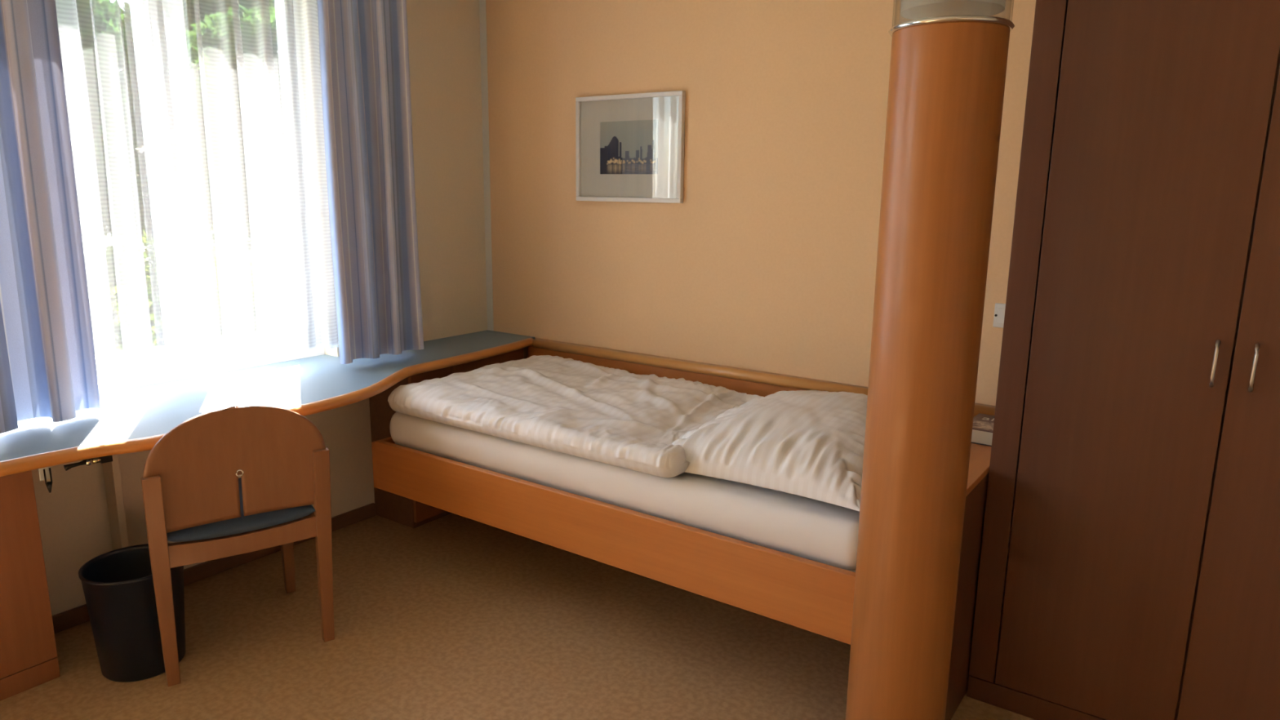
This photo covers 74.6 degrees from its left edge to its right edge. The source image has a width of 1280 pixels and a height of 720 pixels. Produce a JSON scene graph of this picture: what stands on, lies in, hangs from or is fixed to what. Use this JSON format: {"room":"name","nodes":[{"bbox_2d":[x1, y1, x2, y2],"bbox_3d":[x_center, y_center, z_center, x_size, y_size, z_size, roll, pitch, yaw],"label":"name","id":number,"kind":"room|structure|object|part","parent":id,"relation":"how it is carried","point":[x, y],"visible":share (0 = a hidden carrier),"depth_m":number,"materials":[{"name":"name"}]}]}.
{"room":"bedroom","nodes":[
{"label":"bedroom","id":0,"kind":"room"},
{"bbox_2d":[31,0,487,615],"bbox_3d":[-2.229,-0.319,2.225,0.210,2.820,5.305,9,14,34],"label":"wall","id":1,"kind":"structure","parent":0,"point":[444,35],"depth_m":3.72,"materials":[{"name":"beige paint"}]},
{"bbox_2d":[95,0,324,393],"bbox_3d":[-1.729,-0.671,2.846,0.127,1.589,1.390,9,14,34],"label":"window","id":2,"kind":"structure","parent":1,"relation":"in","point":[175,375],"depth_m":3.02,"materials":[{"name":"white"}]},
{"bbox_3d":[-1.895,-0.656,2.644,0.078,1.450,0.780,9,14,34],"label":"sash","id":3,"kind":"part","parent":2,"relation":"part of","materials":[{"name":"white"}]},
{"bbox_3d":[-1.585,-0.563,3.005,0.044,0.140,0.027,9,14,34],"label":"handle","id":4,"kind":"part","parent":2,"relation":"part of","materials":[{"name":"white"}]},
{"bbox_3d":[-1.502,-0.763,3.188,0.078,1.450,0.497,9,14,34],"label":"sash","id":5,"kind":"part","parent":2,"relation":"part of","materials":[{"name":"white"}]},
{"bbox_2d":[52,502,375,633],"bbox_3d":[-2.378,0.990,2.102,0.014,0.060,4.125,9,14,34],"label":"baseboard","id":6,"kind":"structure","parent":1,"relation":"attached to","point":[68,619],"depth_m":3.18,"materials":[{"name":"brown wood"}]},
{"bbox_2d":[0,513,1035,719],"bbox_3d":[-0.422,1.287,1.216,4.320,0.120,4.875,9,14,34],"label":"floor","id":7,"kind":"structure","parent":0,"point":[452,616],"depth_m":2.67,"materials":[{"name":"brown carpet"}]},
{"bbox_2d":[0,470,60,701],"bbox_3d":[-2.033,0.634,2.248,0.283,0.708,0.670,9,14,34],"label":"pedestal","id":8,"kind":"object","parent":7,"relation":"on","point":[28,660],"visible":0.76,"depth_m":2.40,"materials":[{"name":"red wood"}]},
{"bbox_2d":[78,543,185,682],"bbox_3d":[-1.526,0.769,2.558,0.274,0.330,0.274,9,14,34],"label":"waste bin","id":9,"kind":"object","parent":7,"relation":"on","point":[117,584],"visible":0.73,"depth_m":2.47,"materials":[{"name":"black plastic"}]},
{"bbox_2d":[141,404,334,686],"bbox_3d":[-1.297,0.496,2.675,0.498,0.824,0.498,-7,14,-34],"label":"wooden chair","id":10,"kind":"object","parent":7,"relation":"on","point":[194,494],"visible":1,"depth_m":2.46,"materials":[{"name":"brown wood"}]},
{"bbox_3d":[-1.363,0.638,2.396,0.047,0.655,0.078,-7,14,-34],"label":"leg","id":11,"kind":"part","parent":10,"relation":"part of","materials":[{"name":"brown wood"}]},
{"bbox_3d":[-1.172,0.299,2.456,0.488,0.349,0.060,-7,14,-34],"label":"backrest","id":12,"kind":"part","parent":10,"relation":"part of","materials":[{"name":"brown wood"}]},
{"bbox_3d":[-1.302,0.459,2.675,0.406,0.052,0.456,-7,14,-34],"label":"seat","id":13,"kind":"part","parent":10,"relation":"part of","materials":[{"name":"blue fabric"}]},
{"bbox_3d":[-1.267,0.629,3.010,0.042,0.430,0.040,-7,14,-34],"label":"leg","id":14,"kind":"part","parent":10,"relation":"part of","materials":[{"name":"brown wood"}]},
{"bbox_3d":[-0.993,0.591,2.651,0.047,0.655,0.078,-7,14,-34],"label":"leg","id":15,"kind":"part","parent":10,"relation":"part of","materials":[{"name":"brown wood"}]},
{"bbox_2d":[0,329,535,550],"bbox_3d":[-1.375,0.472,2.981,0.695,0.746,2.855,9,14,34],"label":"desk","id":16,"kind":"object","parent":7,"relation":"on","point":[131,420],"visible":0.77,"depth_m":2.82,"materials":[{"name":"blue laminate"}]},
{"bbox_2d":[38,466,52,493],"bbox_3d":[-1.674,0.315,2.368,0.018,0.124,0.030,9,14,34],"label":"hook","id":17,"kind":"object","parent":16,"relation":"hanging from","point":[45,473],"visible":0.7,"depth_m":2.37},
{"bbox_3d":[-1.679,0.296,2.368,0.004,0.086,0.030,9,14,34],"label":"plate","id":18,"kind":"part","parent":17,"relation":"part of","materials":[{"name":"white metal"}]},
{"bbox_2d":[63,455,112,471],"bbox_3d":[-1.594,0.291,2.428,0.022,0.034,0.120,11,16,42],"label":"lever","id":19,"kind":"object","parent":16,"relation":"attached to","point":[102,460],"visible":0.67,"depth_m":2.42,"materials":[{"name":"black metal"}]},
{"bbox_3d":[-1.616,0.301,2.405,0.018,0.023,0.055,11,16,42],"label":"arm","id":20,"kind":"part","parent":19,"relation":"part of","materials":[{"name":"black metal"}]},
{"bbox_2d":[368,348,524,528],"bbox_3d":[-0.868,0.309,3.895,0.279,0.710,0.693,9,14,34],"label":"footboard","id":21,"kind":"object","parent":7,"relation":"on","point":[405,511],"visible":0.17,"depth_m":3.65,"materials":[{"name":"red wood"}]},
{"bbox_3d":[-0.897,0.350,3.631,0.017,0.676,0.223,9,14,34],"label":"door","id":22,"kind":"part","parent":21,"relation":"part of","materials":[{"name":"red wood"}]},
{"bbox_3d":[-0.695,0.295,3.910,0.017,0.676,0.445,9,14,34],"label":"door","id":23,"kind":"part","parent":21,"relation":"part of","materials":[{"name":"red wood"}]},
{"bbox_2d":[371,436,855,644],"bbox_3d":[0.037,0.556,3.117,1.990,0.560,0.940,9,14,34],"label":"frame","id":24,"kind":"object","parent":7,"relation":"on","point":[804,593],"visible":0.3,"depth_m":2.57,"materials":[{"name":"brown wood"}]},
{"bbox_2d":[389,412,859,572],"bbox_3d":[0.043,0.352,3.073,1.919,0.210,0.872,9,14,34],"label":"mattress","id":25,"kind":"object","parent":24,"relation":"on","point":[805,527],"visible":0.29,"depth_m":2.52,"materials":[{"name":"white fabric"}]},
{"bbox_2d":[387,355,764,477],"bbox_3d":[-0.189,0.151,3.177,1.321,0.129,0.902,9,14,34],"label":"duvet","id":26,"kind":"object","parent":25,"relation":"on","point":[616,417],"visible":0.89,"depth_m":3.01,"materials":[{"name":"fabric"}]},
{"bbox_2d":[671,390,867,511],"bbox_3d":[0.555,0.222,2.697,0.709,0.201,0.840,10,15,37],"label":"pillow","id":27,"kind":"object","parent":25,"relation":"on","point":[805,443],"visible":0.64,"depth_m":2.46,"materials":[{"name":"fabric"}]},
{"bbox_2d":[845,0,1014,719],"bbox_3d":[0.659,-0.204,1.907,0.254,2.550,0.254,4,12,14],"label":"column","id":28,"kind":"structure","parent":7,"relation":"on","point":[948,66],"depth_m":1.85,"materials":[{"name":"brown wood"}]},
{"bbox_3d":[0.669,-0.961,1.752,0.242,0.504,0.242,9,14,34],"label":"lamp shade","id":29,"kind":"part","parent":28,"relation":"part of","materials":[{"name":"white glass"}]},
{"bbox_2d":[900,0,1005,19],"bbox_3d":[0.669,-0.971,1.750,0.210,0.464,0.210,9,14,34],"label":"diffuser","id":30,"kind":"object","parent":28,"relation":"attached to","point":[909,9],"depth_m":1.87,"materials":[{"name":"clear glass"}]},
{"bbox_2d":[944,443,991,719],"bbox_3d":[0.961,0.612,2.545,0.172,0.702,0.893,9,14,34],"label":"nightstand","id":31,"kind":"object","parent":7,"relation":"on","point":[980,455],"visible":0.07,"depth_m":2.32,"materials":[{"name":"brown wood"}]},
{"bbox_2d":[971,413,994,446],"bbox_3d":[1.094,0.219,2.606,0.137,0.046,0.200,9,14,35],"label":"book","id":32,"kind":"object","parent":31,"relation":"on","point":[983,424],"visible":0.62,"depth_m":2.55,"materials":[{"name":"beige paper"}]},
{"bbox_2d":[966,0,1279,719],"bbox_3d":[1.832,-0.186,1.938,1.726,2.530,0.605,9,14,34],"label":"wardrobe","id":33,"kind":"object","parent":7,"relation":"on","point":[1130,562],"visible":1,"depth_m":2.07,"materials":[{"name":"brown wood"}]},
{"bbox_3d":[1.347,0.009,1.969,0.008,0.111,0.032,9,14,34],"label":"handle","id":34,"kind":"part","parent":33,"relation":"part of","materials":[{"name":"silver metal"}]},
{"bbox_3d":[1.572,-0.197,1.800,0.437,2.459,0.021,9,14,34],"label":"door","id":35,"kind":"part","parent":33,"relation":"part of","materials":[{"name":"brown wood"}]},
{"bbox_3d":[1.408,0.019,1.927,0.008,0.111,0.032,9,14,34],"label":"handle","id":36,"kind":"part","parent":33,"relation":"part of","materials":[{"name":"silver metal"}]},
{"bbox_2d":[485,0,1035,405],"bbox_3d":[1.153,-0.421,2.919,4.500,2.820,0.250,9,14,34],"label":"wall","id":37,"kind":"structure","parent":0,"point":[766,262],"depth_m":3.31,"materials":[{"name":"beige paint"}]},
{"bbox_2d":[479,0,493,330],"bbox_3d":[-0.738,-0.666,4.080,0.042,2.550,0.002,9,14,34],"label":"trim","id":38,"kind":"structure","parent":37,"relation":"attached to","point":[482,12],"depth_m":4.02,"materials":[{"name":"white paint"}]},
{"bbox_2d":[575,90,685,203],"bbox_3d":[-0.051,-0.886,3.524,0.547,0.438,0.024,9,14,34],"label":"framed picture","id":39,"kind":"object","parent":37,"relation":"attached to","point":[629,147],"visible":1,"depth_m":3.51,"materials":[{"name":"white"}]},
{"bbox_2d":[600,119,658,173],"bbox_3d":[-0.049,-0.890,3.523,0.300,0.217,0.001,9,14,34],"label":"print","id":40,"kind":"object","parent":39,"relation":"attached to","point":[626,147],"depth_m":3.52},
{"bbox_2d":[528,337,995,417],"bbox_3d":[0.368,0.250,3.430,2.230,0.442,0.050,9,14,34],"label":"wall rail","id":41,"kind":"object","parent":37,"relation":"attached to","point":[763,384],"visible":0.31,"depth_m":3.48,"materials":[{"name":"brown wood"}]},
{"bbox_2d":[992,302,1005,328],"bbox_3d":[1.208,-0.144,2.768,0.080,0.080,0.016,9,14,34],"label":"light switch","id":42,"kind":"object","parent":37,"relation":"attached to","point":[999,310],"visible":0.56,"depth_m":2.78,"materials":[{"name":"white plastic"}]},
{"bbox_3d":[-0.391,-1.343,0.677,4.320,0.150,4.875,9,14,34],"label":"ceiling","id":43,"kind":"structure","parent":0,"visible":0},
{"bbox_3d":[-1.484,-1.629,2.457,0.155,0.030,2.250,9,14,34],"label":"track","id":44,"kind":"object","parent":43,"relation":"attached to","visible":0},
{"bbox_2d":[0,0,100,433],"bbox_3d":[-1.816,-0.650,2.097,0.137,1.751,0.720,9,14,34],"label":"window curtain","id":45,"kind":"object","parent":44,"relation":"hanging from","point":[48,365],"visible":1,"depth_m":2.36,"materials":[{"name":"blue fabric"}]},
{"bbox_2d":[55,0,338,384],"bbox_3d":[-1.506,-0.798,2.711,0.108,1.700,1.715,9,14,34],"label":"sheer curtain","id":46,"kind":"object","parent":44,"relation":"hanging from","point":[331,317],"visible":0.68,"depth_m":2.84,"materials":[{"name":"white fabric"}]},
{"bbox_2d":[316,0,423,364],"bbox_3d":[-1.009,-0.881,3.256,0.220,1.745,0.509,2,12,5],"label":"window curtain","id":47,"kind":"object","parent":44,"relation":"hanging from","point":[364,52],"visible":1,"depth_m":3.22,"materials":[{"name":"blue fabric"}]},
{"label":"outside","id":48,"kind":"structure","parent":0,"visible":0},
{"bbox_2d":[80,213,297,353],"bbox_3d":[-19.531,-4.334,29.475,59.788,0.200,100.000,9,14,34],"label":"ground","id":49,"kind":"structure","parent":48,"point":[287,232],"depth_m":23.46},
{"bbox_2d":[55,0,218,239],"bbox_3d":[-7.401,-3.305,9.919,4.079,5.944,4.134,9,14,34],"label":"tree","id":50,"kind":"object","parent":49,"relation":"on","point":[104,1],"visible":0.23,"depth_m":9.61,"materials":[{"name":"green plant"}]},
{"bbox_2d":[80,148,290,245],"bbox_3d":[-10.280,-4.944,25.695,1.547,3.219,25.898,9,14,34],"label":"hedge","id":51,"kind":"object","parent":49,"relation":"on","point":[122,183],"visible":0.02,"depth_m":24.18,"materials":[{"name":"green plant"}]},
{"bbox_2d":[84,231,297,354],"bbox_3d":[-4.720,-0.639,8.417,3.076,1.336,2.901,9,14,34],"label":"bush","id":52,"kind":"object","parent":49,"relation":"on","point":[144,237],"visible":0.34,"depth_m":8.11,"materials":[{"name":"green plant"}]},
{"bbox_2d":[120,0,289,269],"bbox_3d":[-8.622,-5.300,17.045,3.733,6.960,3.710,9,14,34],"label":"tree","id":53,"kind":"object","parent":49,"relation":"on","point":[202,1],"visible":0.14,"depth_m":16.67,"materials":[{"name":"green plant"}]},
{"bbox_2d":[186,0,284,142],"bbox_3d":[-5.079,-4.073,14.026,4.225,5.853,4.398,9,14,34],"label":"tree","id":54,"kind":"object","parent":49,"relation":"on","point":[272,2],"visible":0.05,"depth_m":12.55,"materials":[{"name":"green plant"}]}
]}

